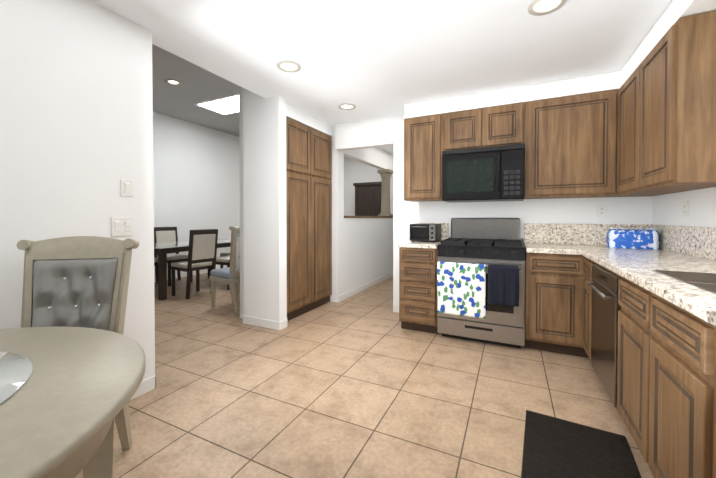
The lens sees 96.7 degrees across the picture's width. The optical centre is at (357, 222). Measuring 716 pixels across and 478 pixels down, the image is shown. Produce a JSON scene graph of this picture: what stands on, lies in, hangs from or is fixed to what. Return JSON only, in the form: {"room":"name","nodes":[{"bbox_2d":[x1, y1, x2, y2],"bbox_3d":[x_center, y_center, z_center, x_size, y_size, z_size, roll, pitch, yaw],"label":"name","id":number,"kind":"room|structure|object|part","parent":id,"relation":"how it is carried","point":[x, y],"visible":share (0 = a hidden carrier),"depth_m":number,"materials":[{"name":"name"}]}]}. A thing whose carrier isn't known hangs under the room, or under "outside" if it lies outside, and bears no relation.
{"room":"kitchen","nodes":[
{"label":"kitchen","id":0,"kind":"room"},
{"bbox_2d":[0,0,154,380],"bbox_3d":[-2.427,-0.377,0.230,0.150,3.100,4.400,0,1,26],"label":"wall","id":1,"kind":"structure","parent":0,"point":[76,116],"depth_m":1.79,"materials":[{"name":"paint"}]},
{"bbox_2d":[111,217,131,235],"bbox_3d":[-1.482,0.028,2.000,0.012,0.118,0.118,0,1,26],"label":"double light switch","id":2,"kind":"object","parent":1,"relation":"attached to","point":[121,226],"visible":1,"depth_m":2.00,"materials":[{"name":"plastic"}]},
{"bbox_2d":[120,179,132,196],"bbox_3d":[-1.469,-0.217,2.024,0.012,0.105,0.072,0,1,26],"label":"light switch","id":3,"kind":"object","parent":1,"relation":"attached to","point":[126,187],"visible":1,"depth_m":2.02,"materials":[{"name":"plastic"}]},
{"bbox_2d":[129,375,155,400],"bbox_3d":[-2.354,1.129,0.216,0.012,0.090,4.400,0,1,26],"label":"baseboard","id":4,"kind":"structure","parent":1,"relation":"attached to","point":[146,385],"depth_m":2.13,"materials":[{"name":"paint"}]},
{"bbox_2d":[152,44,238,136],"bbox_3d":[-2.591,-2.084,4.229,3.650,0.200,11.800,0,1,26],"label":"ceiling","id":5,"kind":"structure","parent":0,"point":[198,84],"depth_m":4.85,"materials":[{"name":"paint"}]},
{"bbox_2d":[165,79,180,84],"bbox_3d":[-2.609,-1.982,4.491,0.204,0.012,0.193,0,1,26],"label":"recessed light","id":6,"kind":"object","parent":5,"relation":"in","point":[170,81],"depth_m":4.51,"materials":[{"name":"paint"}]},
{"bbox_2d":[195,94,238,114],"bbox_3d":[-2.176,-1.995,5.425,1.001,0.012,0.639,0,1,26],"label":"skylight","id":7,"kind":"object","parent":5,"relation":"in","point":[227,105],"depth_m":5.39,"materials":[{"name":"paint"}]},
{"bbox_2d":[153,112,239,276],"bbox_3d":[-4.167,-0.445,5.014,0.150,3.100,11.800,0,1,26],"label":"wall","id":8,"kind":"structure","parent":0,"point":[196,178],"depth_m":6.51,"materials":[{"name":"paint"}]},
{"bbox_2d":[154,265,226,281],"bbox_3d":[-4.094,1.061,5.000,0.012,0.090,11.500,0,1,26],"label":"baseboard","id":9,"kind":"structure","parent":8,"relation":"attached to","point":[184,274],"depth_m":6.52,"materials":[{"name":"paint"}]},
{"bbox_2d":[239,86,243,317],"bbox_3d":[-0.901,-0.432,4.084,0.540,3.100,1.090,0,1,26],"label":"wall block","id":10,"kind":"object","parent":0,"point":[241,201],"visible":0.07,"depth_m":3.70,"materials":[{"name":"paint"}]},
{"bbox_2d":[243,88,286,321],"bbox_3d":[-1.020,-0.423,3.470,0.500,3.100,0.120,0,1,26],"label":"wall","id":11,"kind":"structure","parent":0,"point":[264,209],"depth_m":3.40,"materials":[{"name":"paint"}]},
{"bbox_2d":[242,315,283,329],"bbox_3d":[-1.042,1.083,3.446,0.524,0.090,0.042,0,1,26],"label":"baseboard","id":12,"kind":"structure","parent":11,"relation":"attached to","point":[276,325],"depth_m":3.41,"materials":[{"name":"paint"}]},
{"bbox_2d":[286,103,332,136],"bbox_3d":[-0.622,-1.580,3.933,0.080,0.800,1.090,0,1,26],"label":"wall","id":13,"kind":"structure","parent":0,"point":[298,115],"depth_m":3.88,"materials":[{"name":"paint"}]},
{"bbox_2d":[331,126,392,301],"bbox_3d":[0.675,-0.136,6.498,0.120,2.440,4.620,0,1,26],"label":"wall","id":14,"kind":"structure","parent":0,"point":[362,251],"depth_m":4.96,"materials":[{"name":"paint"}]},
{"bbox_2d":[338,272,392,302],"bbox_3d":[0.731,1.040,6.481,0.013,0.090,4.632,0,1,26],"label":"baseboard","id":15,"kind":"structure","parent":14,"relation":"attached to","point":[348,294],"depth_m":5.14,"materials":[{"name":"paint"}]},
{"bbox_2d":[344,216,392,217],"bbox_3d":[0.190,-0.089,5.495,0.150,0.035,2.050,0,1,26],"label":"cap","id":16,"kind":"object","parent":14,"relation":"on","point":[368,216],"visible":0.73,"depth_m":5.29,"materials":[{"name":"brown wood"}]},
{"bbox_2d":[377,169,392,215],"bbox_3d":[0.540,-0.563,6.213,0.250,0.893,0.250,0,1,26],"label":"column","id":17,"kind":"structure","parent":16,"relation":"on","point":[385,174],"depth_m":6.13,"materials":[{"name":"stone"}]},
{"bbox_2d":[344,156,381,215],"bbox_3d":[0.530,-0.504,9.213,4.650,3.100,0.150,0,1,26],"label":"wall","id":18,"kind":"structure","parent":0,"point":[356,171],"depth_m":9.45,"materials":[{"name":"paint"}]},
{"bbox_2d":[75,273,653,477],"bbox_3d":[-0.944,1.177,3.478,7.310,0.100,11.800,0,1,26],"label":"floor","id":19,"kind":"structure","parent":0,"point":[363,384],"depth_m":2.07,"materials":[{"name":"tile"}]},
{"bbox_2d":[0,326,145,477],"bbox_3d":[-1.150,0.784,0.612,1.240,0.768,1.240,0,1,26],"label":"table","id":20,"kind":"object","parent":19,"relation":"on","point":[67,394],"visible":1,"depth_m":0.78,"materials":[{"name":"beige wood"}]},
{"bbox_3d":[-1.150,0.403,0.606,0.744,0.007,0.744,0,1,26],"label":"glass","id":21,"kind":"part","parent":20,"relation":"part of","materials":[{"name":"white"}]},
{"bbox_2d":[17,236,138,450],"bbox_3d":[-1.302,0.615,1.341,0.479,1.086,0.579,0,1,-12],"label":"chair","id":22,"kind":"object","parent":19,"relation":"on","point":[78,281],"visible":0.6,"depth_m":1.51,"materials":[{"name":"beige paint"}]},
{"bbox_2d":[154,227,192,285],"bbox_3d":[-3.347,0.594,5.749,0.552,1.006,0.430,0,1,32],"label":"dining chair","id":23,"kind":"object","parent":19,"relation":"on","point":[164,234],"visible":0.56,"depth_m":5.75,"materials":[{"name":"brown wood"}]},
{"bbox_2d":[154,239,230,299],"bbox_3d":[-2.820,0.723,5.346,0.920,0.756,1.640,0,1,26],"label":"dining table","id":24,"kind":"object","parent":19,"relation":"on","point":[163,249],"visible":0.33,"depth_m":4.57,"materials":[{"name":"brown wood"}]},
{"bbox_3d":[-2.820,0.352,5.341,0.920,0.014,1.640,0,1,26],"label":"glass","id":25,"kind":"part","parent":24,"relation":"part of","materials":[{"name":"brown"}]},
{"bbox_2d":[171,229,217,299],"bbox_3d":[-2.466,0.607,4.811,0.552,1.006,0.430,1,1,33],"label":"dining chair","id":26,"kind":"object","parent":19,"relation":"on","point":[202,252],"visible":0.98,"depth_m":4.68,"materials":[{"name":"brown wood"}]},
{"bbox_2d":[210,255,229,289],"bbox_3d":[-2.167,0.598,5.428,0.571,1.006,0.451,0,1,26],"label":"dining chair","id":27,"kind":"object","parent":19,"relation":"on","point":[222,260],"visible":0.21,"depth_m":5.25,"materials":[{"name":"beige fabric"}]},
{"bbox_2d":[209,226,239,314],"bbox_3d":[-1.580,0.575,4.163,0.576,1.086,0.480,1,1,35],"label":"dining chair","id":28,"kind":"object","parent":19,"relation":"on","point":[230,275],"visible":0.38,"depth_m":3.92,"materials":[{"name":"beige paint"}]},
{"bbox_2d":[220,252,229,267],"bbox_3d":[-2.358,0.586,6.299,0.430,1.006,0.552,0,1,26],"label":"dining chair","id":29,"kind":"object","parent":19,"relation":"on","point":[224,254],"visible":0.04,"depth_m":6.12,"materials":[{"name":"beige fabric"}]},
{"bbox_2d":[286,117,331,320],"bbox_3d":[-0.617,-0.027,3.953,0.080,2.295,1.070,0,1,26],"label":"pantry cabinet","id":30,"kind":"object","parent":19,"relation":"on","point":[309,207],"visible":0.92,"depth_m":3.88,"materials":[{"name":"brown wood"}]},
{"bbox_2d":[353,182,381,215],"bbox_3d":[0.517,-0.013,8.790,1.180,2.130,0.595,0,1,26],"label":"armoire","id":31,"kind":"object","parent":19,"relation":"on","point":[367,198],"visible":0.33,"depth_m":8.60,"materials":[{"name":"brown wood"}]},
{"bbox_2d":[399,247,438,333],"bbox_3d":[0.734,0.692,3.489,0.396,0.870,0.620,0,1,26],"label":"base cabinet","id":32,"kind":"object","parent":19,"relation":"on","point":[417,265],"depth_m":3.22,"materials":[{"name":"brown wood"}]},
{"bbox_2d":[398,239,444,250],"bbox_3d":[0.727,0.235,3.477,0.396,0.040,0.635,0,1,26],"label":"countertop","id":33,"kind":"structure","parent":32,"relation":"on","point":[433,246],"depth_m":3.25,"materials":[{"name":"beige stone"}]},
{"bbox_2d":[410,223,440,241],"bbox_3d":[0.753,0.115,3.561,0.290,0.195,0.326,0,1,26],"label":"toaster oven","id":34,"kind":"object","parent":33,"relation":"on","point":[424,232],"visible":1,"depth_m":3.44,"materials":[{"name":"black metal"}]},
{"bbox_2d":[437,218,524,348],"bbox_3d":[1.229,0.544,3.174,0.760,1.175,0.720,0,1,26],"label":"range","id":35,"kind":"object","parent":19,"relation":"on","point":[481,280],"visible":1,"depth_m":2.92,"materials":[{"name":"silver metal"}]},
{"bbox_2d":[525,247,581,355],"bbox_3d":[1.803,0.700,2.971,0.440,0.870,0.620,0,1,26],"label":"base cabinet","id":36,"kind":"object","parent":19,"relation":"on","point":[553,283],"depth_m":2.71,"materials":[{"name":"brown wood"}]},
{"bbox_2d":[524,243,677,254],"bbox_3d":[2.067,0.245,2.829,1.027,0.040,0.635,0,1,26],"label":"countertop","id":37,"kind":"structure","parent":36,"relation":"on","point":[531,248],"depth_m":2.73,"materials":[{"name":"beige stone"}]},
{"bbox_2d":[607,228,658,249],"bbox_3d":[2.379,0.138,2.767,0.341,0.172,0.206,1,1,34],"label":"pack","id":38,"kind":"object","parent":37,"relation":"on","point":[638,238],"visible":1,"depth_m":2.69,"materials":[{"name":"plastic"}]},
{"bbox_2d":[521,410,640,477],"bbox_3d":[1.006,1.150,1.435,0.470,0.012,0.880,0,1,30],"label":"kitchen mat","id":39,"kind":"object","parent":19,"relation":"on","point":[553,447],"visible":1,"depth_m":1.58,"materials":[{"name":"rubber"}]},
{"bbox_2d":[578,259,589,356],"bbox_3d":[2.052,0.709,2.338,0.620,0.870,0.345,0,1,26],"label":"base cabinet","id":40,"kind":"object","parent":19,"relation":"on","point":[585,262],"depth_m":2.52,"materials":[{"name":"brown wood"}]},
{"bbox_2d":[586,263,613,404],"bbox_3d":[1.823,0.727,1.915,0.580,0.845,0.598,0,1,26],"label":"base cabinet","id":41,"kind":"object","parent":19,"relation":"on","point":[600,337],"depth_m":2.02,"materials":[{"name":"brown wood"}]},
{"bbox_2d":[585,264,621,407],"bbox_3d":[1.802,0.727,1.925,0.626,0.845,0.598,0,1,26],"label":"dishwasher","id":42,"kind":"object","parent":41,"relation":"in","point":[605,307],"depth_m":1.95,"materials":[{"name":"silver metal"}]},
{"bbox_2d":[614,275,715,453],"bbox_3d":[1.609,0.722,1.422,0.620,0.870,0.458,0,1,26],"label":"base cabinet","id":43,"kind":"object","parent":19,"relation":"on","point":[637,327],"depth_m":1.57,"materials":[{"name":"brown wood"}]},
{"bbox_2d":[642,291,701,477],"bbox_3d":[1.409,0.728,1.008,0.620,0.870,0.460,0,1,26],"label":"base cabinet","id":44,"kind":"object","parent":19,"relation":"on","point":[671,338],"depth_m":1.18,"materials":[{"name":"brown wood"}]},
{"bbox_2d":[582,251,715,330],"bbox_3d":[1.473,0.282,1.153,0.635,0.067,2.901,0,1,26],"label":"countertop","id":45,"kind":"structure","parent":44,"relation":"on","point":[661,273],"depth_m":1.54,"materials":[{"name":"beige stone"}]},
{"bbox_2d":[698,323,715,477],"bbox_3d":[1.210,0.733,0.597,0.620,0.870,0.455,0,1,26],"label":"base cabinet","id":46,"kind":"object","parent":19,"relation":"on","point":[706,357],"depth_m":0.96,"materials":[{"name":"brown wood"}]},
{"bbox_2d":[91,0,671,154],"bbox_3d":[0.699,-1.731,2.642,3.660,0.860,11.800,0,1,26],"label":"ceiling","id":47,"kind":"structure","parent":0,"point":[371,59],"depth_m":2.31,"materials":[{"name":"paint"}]},
{"bbox_2d":[277,0,566,109],"bbox_3d":[0.079,-1.283,1.815,2.130,0.008,3.260,0,1,26],"label":"recessed lights","id":48,"kind":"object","parent":47,"relation":"attached to","point":[539,7],"depth_m":1.95},
{"bbox_2d":[404,70,619,118],"bbox_3d":[1.595,-1.232,3.216,2.240,0.155,0.320,0,1,26],"label":"soffit","id":49,"kind":"structure","parent":47,"relation":"attached to","point":[605,81],"depth_m":3.06,"materials":[{"name":"paint"}]},
{"bbox_2d":[620,0,715,86],"bbox_3d":[0.977,-1.182,-0.267,0.320,0.155,6.490,0,1,26],"label":"soffit","id":50,"kind":"structure","parent":47,"relation":"attached to","point":[674,11],"depth_m":1.96,"materials":[{"name":"paint"}]},
{"bbox_2d":[391,115,402,304],"bbox_3d":[1.516,-0.129,6.053,0.120,2.440,4.690,0,1,26],"label":"wall","id":51,"kind":"structure","parent":0,"point":[396,121],"depth_m":3.95,"materials":[{"name":"paint"}]},
{"bbox_2d":[335,114,652,243],"bbox_3d":[1.277,-0.095,3.630,3.460,2.440,0.120,0,1,26],"label":"wall","id":52,"kind":"structure","parent":0,"point":[377,132],"depth_m":3.42,"materials":[{"name":"paint"}]},
{"bbox_2d":[393,305,398,312],"bbox_3d":[0.559,1.076,3.921,0.270,0.090,0.012,0,1,26],"label":"baseboard","id":53,"kind":"structure","parent":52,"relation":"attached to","point":[395,307],"depth_m":3.95,"materials":[{"name":"paint"}]},
{"bbox_2d":[404,113,443,201],"bbox_3d":[0.774,-0.700,3.604,0.430,0.910,0.340,0,1,26],"label":"upper cabinet","id":54,"kind":"object","parent":52,"relation":"attached to","point":[423,135],"depth_m":3.45,"materials":[{"name":"brown wood"}]},
{"bbox_2d":[444,108,483,150],"bbox_3d":[1.142,-0.950,3.423,0.383,0.405,0.340,0,1,26],"label":"upper cabinet","id":55,"kind":"object","parent":52,"relation":"attached to","point":[464,129],"depth_m":3.26,"materials":[{"name":"brown wood"}]},
{"bbox_2d":[484,102,527,146],"bbox_3d":[1.487,-0.947,3.256,0.383,0.405,0.340,0,1,26],"label":"upper cabinet","id":56,"kind":"object","parent":52,"relation":"attached to","point":[507,124],"depth_m":3.09,"materials":[{"name":"brown wood"}]},
{"bbox_2d":[442,144,524,201],"bbox_3d":[1.292,-0.480,3.301,0.758,0.516,0.438,0,1,26],"label":"microwave","id":57,"kind":"object","parent":56,"relation":"attached to","point":[489,174],"visible":1,"depth_m":3.13,"materials":[{"name":"black metal"}]},
{"bbox_2d":[414,223,649,246],"bbox_3d":[1.673,0.116,3.360,2.200,0.203,0.020,0,1,26],"label":"backsplash","id":58,"kind":"structure","parent":52,"relation":"attached to","point":[533,233],"depth_m":3.15,"materials":[{"name":"beige stone"}]},
{"bbox_2d":[524,89,615,198],"bbox_3d":[1.983,-0.692,3.020,0.715,0.910,0.340,0,1,26],"label":"upper cabinet","id":59,"kind":"object","parent":52,"relation":"attached to","point":[570,152],"depth_m":2.86,"materials":[{"name":"brown wood"}]},
{"bbox_2d":[597,205,606,216],"bbox_3d":[2.334,-0.107,3.046,0.072,0.115,0.008,0,1,26],"label":"outlet","id":60,"kind":"object","parent":52,"relation":"attached to","point":[601,210],"visible":1,"depth_m":3.04,"materials":[{"name":"plastic"}]},
{"bbox_2d":[652,187,715,227],"bbox_3d":[1.258,-0.041,-0.209,0.150,2.440,6.810,0,1,26],"label":"wall","id":61,"kind":"structure","parent":0,"point":[667,209],"depth_m":2.33,"materials":[{"name":"paint"}]},
{"bbox_2d":[616,69,689,196],"bbox_3d":[2.258,-0.683,2.422,0.340,0.910,0.537,0,1,26],"label":"upper cabinet","id":62,"kind":"object","parent":61,"relation":"attached to","point":[626,95],"depth_m":2.50,"materials":[{"name":"brown wood"}]},
{"bbox_2d":[636,10,715,193],"bbox_3d":[2.024,-0.676,1.938,0.340,0.910,0.538,0,1,26],"label":"upper cabinet","id":63,"kind":"object","parent":61,"relation":"attached to","point":[648,128],"depth_m":1.77,"materials":[{"name":"brown wood"}]},
{"bbox_2d":[650,224,715,258],"bbox_3d":[1.884,0.145,1.294,0.020,0.203,3.516,0,1,26],"label":"backsplash","id":64,"kind":"structure","parent":61,"relation":"attached to","point":[700,241],"depth_m":2.24,"materials":[{"name":"beige stone"}]},
{"bbox_2d":[683,201,687,216],"bbox_3d":[2.398,-0.097,2.332,0.008,0.115,0.072,0,1,26],"label":"electrical outlet","id":65,"kind":"object","parent":61,"relation":"attached to","point":[685,208],"visible":1,"depth_m":2.32,"materials":[{"name":"plastic"}]},
{"bbox_2d":[712,198,715,216],"bbox_3d":[2.227,-0.092,1.982,0.012,0.115,0.072,0,1,26],"label":"electrical outlet","id":66,"kind":"object","parent":61,"relation":"attached to","point":[714,208],"visible":1,"depth_m":1.99,"materials":[{"name":"plastic"}]}
]}

